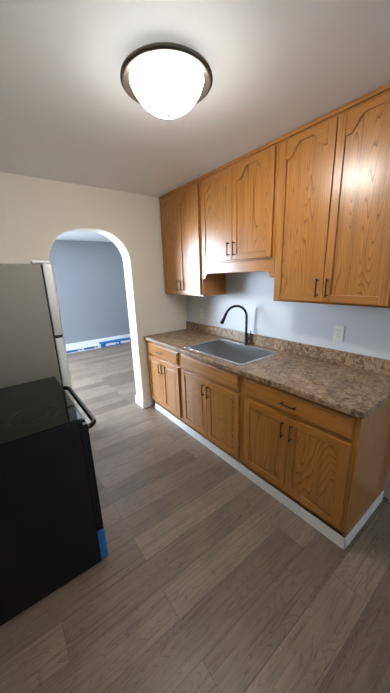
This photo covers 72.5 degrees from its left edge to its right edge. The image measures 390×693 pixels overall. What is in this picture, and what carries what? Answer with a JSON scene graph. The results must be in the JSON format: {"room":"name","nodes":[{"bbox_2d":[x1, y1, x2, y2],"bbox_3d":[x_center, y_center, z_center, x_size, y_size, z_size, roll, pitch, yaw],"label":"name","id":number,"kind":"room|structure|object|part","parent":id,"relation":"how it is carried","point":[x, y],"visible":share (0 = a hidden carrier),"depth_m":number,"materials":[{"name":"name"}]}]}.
{"room":"kitchen","nodes":[
{"label":"kitchen","id":0,"kind":"room"},
{"bbox_2d":[50,240,129,343],"bbox_3d":[-3.333,-1.071,5.872,7.400,2.440,0.120,-13,18,-35],"label":"wall","id":1,"kind":"structure","parent":0,"point":[89,276],"depth_m":6.37,"materials":[{"name":"grey"}]},
{"bbox_2d":[66,334,130,348],"bbox_3d":[-3.253,0.059,6.118,7.200,0.125,0.016,-13,18,-35],"label":"baseboard","id":2,"kind":"structure","parent":1,"relation":"attached to","point":[71,344],"depth_m":6.65,"materials":[{"name":"white wood"}]},
{"bbox_2d":[0,172,186,404],"bbox_3d":[-1.023,-0.358,2.907,7.400,2.440,0.200,-13,18,-35],"label":"wall","id":3,"kind":"structure","parent":0,"point":[38,216],"depth_m":2.71,"materials":[{"name":"beige paint"}]},
{"bbox_2d":[135,395,151,408],"bbox_3d":[-0.984,0.771,3.209,7.200,0.100,0.232,-13,18,-35],"label":"baseboard","id":4,"kind":"structure","parent":3,"relation":"attached to","point":[142,403],"depth_m":3.36,"materials":[{"name":"white wood"}]},
{"bbox_2d":[0,342,389,692],"bbox_3d":[-0.311,1.074,2.375,7.600,0.100,10.150,-13,18,-35],"label":"floor","id":5,"kind":"structure","parent":0,"point":[211,572],"depth_m":1.39,"materials":[{"name":"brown wood"}]},
{"bbox_2d":[0,261,75,405],"bbox_3d":[-1.446,0.250,2.083,0.843,1.718,0.745,-13,18,-35],"label":"refrigerator","id":6,"kind":"object","parent":5,"relation":"on","point":[32,344],"visible":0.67,"depth_m":1.78,"materials":[{"name":"silver metal"}]},
{"bbox_2d":[0,376,107,625],"bbox_3d":[-0.999,0.687,1.540,0.741,1.126,0.768,-13,18,-35],"label":"stove","id":7,"kind":"object","parent":5,"relation":"on","point":[52,536],"visible":1,"depth_m":1.31,"materials":[{"name":"black metal"}]},
{"bbox_2d":[66,343,100,353],"bbox_3d":[-2.764,0.071,6.022,1.225,0.117,0.260,-13,18,-35],"label":"box","id":8,"kind":"object","parent":5,"relation":"on","point":[83,348],"visible":0.54,"depth_m":6.12,"materials":[{"name":"white"}]},
{"bbox_2d":[72,337,124,346],"bbox_3d":[-2.360,-0.090,6.605,1.240,0.099,0.185,-13,18,-35],"label":"box","id":9,"kind":"object","parent":5,"relation":"on","point":[86,343],"visible":0.46,"depth_m":6.48,"materials":[{"name":"white"}]},
{"bbox_2d":[99,337,130,346],"bbox_3d":[-1.788,-0.149,6.768,1.240,0.091,0.201,-13,18,-35],"label":"box","id":10,"kind":"object","parent":5,"relation":"on","point":[115,342],"visible":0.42,"depth_m":6.55,"materials":[{"name":"blue cardboard"}]},
{"bbox_2d":[147,341,178,425],"bbox_3d":[-0.104,0.349,3.170,0.628,0.876,0.758,-13,18,-35],"label":"base cabinet","id":11,"kind":"object","parent":5,"relation":"on","point":[161,360],"depth_m":3.00,"materials":[{"name":"brown wood"}]},
{"bbox_2d":[175,351,234,467],"bbox_3d":[0.355,0.491,2.580,0.628,0.876,0.916,-13,18,-35],"label":"base cabinet","id":12,"kind":"object","parent":5,"relation":"on","point":[204,391],"depth_m":2.39,"materials":[{"name":"brown wood"}]},
{"bbox_2d":[235,373,389,549],"bbox_3d":[0.841,0.641,1.957,0.628,0.876,0.844,-13,18,-35],"label":"base cabinet","id":13,"kind":"object","parent":5,"relation":"on","point":[322,469],"depth_m":1.66,"materials":[{"name":"brown wood"}]},
{"bbox_2d":[143,321,389,418],"bbox_3d":[0.364,0.013,2.401,0.647,0.140,2.391,-13,18,-35],"label":"countertop","id":14,"kind":"structure","parent":13,"relation":"on","point":[355,384],"depth_m":1.88,"materials":[{"name":"laminate"}]},
{"bbox_2d":[186,339,278,365],"bbox_3d":[0.322,0.132,2.488,0.490,0.214,0.758,-13,18,-35],"label":"sink","id":15,"kind":"object","parent":14,"relation":"in","point":[241,354],"visible":0.35,"depth_m":2.70,"materials":[{"name":"silver metal"}]},
{"bbox_2d":[220,305,250,343],"bbox_3d":[0.400,-0.203,2.567,0.264,0.391,0.205,-13,18,-35],"label":"faucet","id":16,"kind":"object","parent":14,"relation":"on","point":[246,338],"visible":0.98,"depth_m":2.57,"materials":[{"name":"black metal"}]},
{"bbox_2d":[0,0,389,241],"bbox_3d":[-0.395,-1.378,1.719,7.600,0.100,10.150,-13,18,-35],"label":"ceiling","id":17,"kind":"structure","parent":0,"point":[71,111],"depth_m":1.20,"materials":[{"name":"white paint"}]},
{"bbox_2d":[120,42,212,118],"bbox_3d":[-0.118,-1.088,1.141,0.388,0.175,0.388,-13,18,-35],"label":"ceiling light","id":18,"kind":"object","parent":17,"relation":"attached to","point":[167,80],"visible":1,"depth_m":1.05,"materials":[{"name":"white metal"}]},
{"bbox_3d":[-0.117,-1.069,1.146,0.312,0.112,0.312,-13,18,-35],"label":"lamp shade","id":19,"kind":"part","parent":18,"relation":"part of","materials":[{"name":"white glass"}]},
{"bbox_2d":[186,271,389,498],"bbox_3d":[1.752,0.014,1.156,0.120,2.440,6.004,-13,18,-35],"label":"wall","id":20,"kind":"structure","parent":0,"point":[366,331],"depth_m":2.27,"materials":[{"name":"white"}]},
{"bbox_2d":[159,178,230,295],"bbox_3d":[-0.031,-1.100,2.874,0.326,1.052,0.765,-13,18,-35],"label":"upper cabinet","id":21,"kind":"object","parent":20,"relation":"attached to","point":[181,209],"depth_m":2.72,"materials":[{"name":"brown wood"}]},
{"bbox_2d":[200,309,203,318],"bbox_3d":[0.078,-0.397,3.217,0.016,0.117,0.072,-13,18,-35],"label":"light switch","id":22,"kind":"object","parent":20,"relation":"attached to","point":[202,313],"visible":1,"depth_m":3.21,"materials":[{"name":"white plastic"}]},
{"bbox_2d":[199,138,278,266],"bbox_3d":[0.428,-1.104,2.240,0.326,0.747,0.840,-13,18,-35],"label":"upper cabinet","id":23,"kind":"object","parent":20,"relation":"attached to","point":[239,195],"depth_m":2.07,"materials":[{"name":"brown wood"}]},
{"bbox_2d":[267,83,389,307],"bbox_3d":[0.908,-0.810,1.669,0.326,1.052,0.805,-13,18,-35],"label":"upper cabinet","id":24,"kind":"object","parent":20,"relation":"attached to","point":[301,214],"depth_m":1.53,"materials":[{"name":"brown wood"}]},
{"bbox_2d":[333,325,344,341],"bbox_3d":[1.060,-0.096,1.964,0.008,0.117,0.072,-13,18,-35],"label":"electrical outlet","id":25,"kind":"object","parent":20,"relation":"attached to","point":[338,334],"visible":1,"depth_m":1.96,"materials":[{"name":"white plastic"}]}
]}

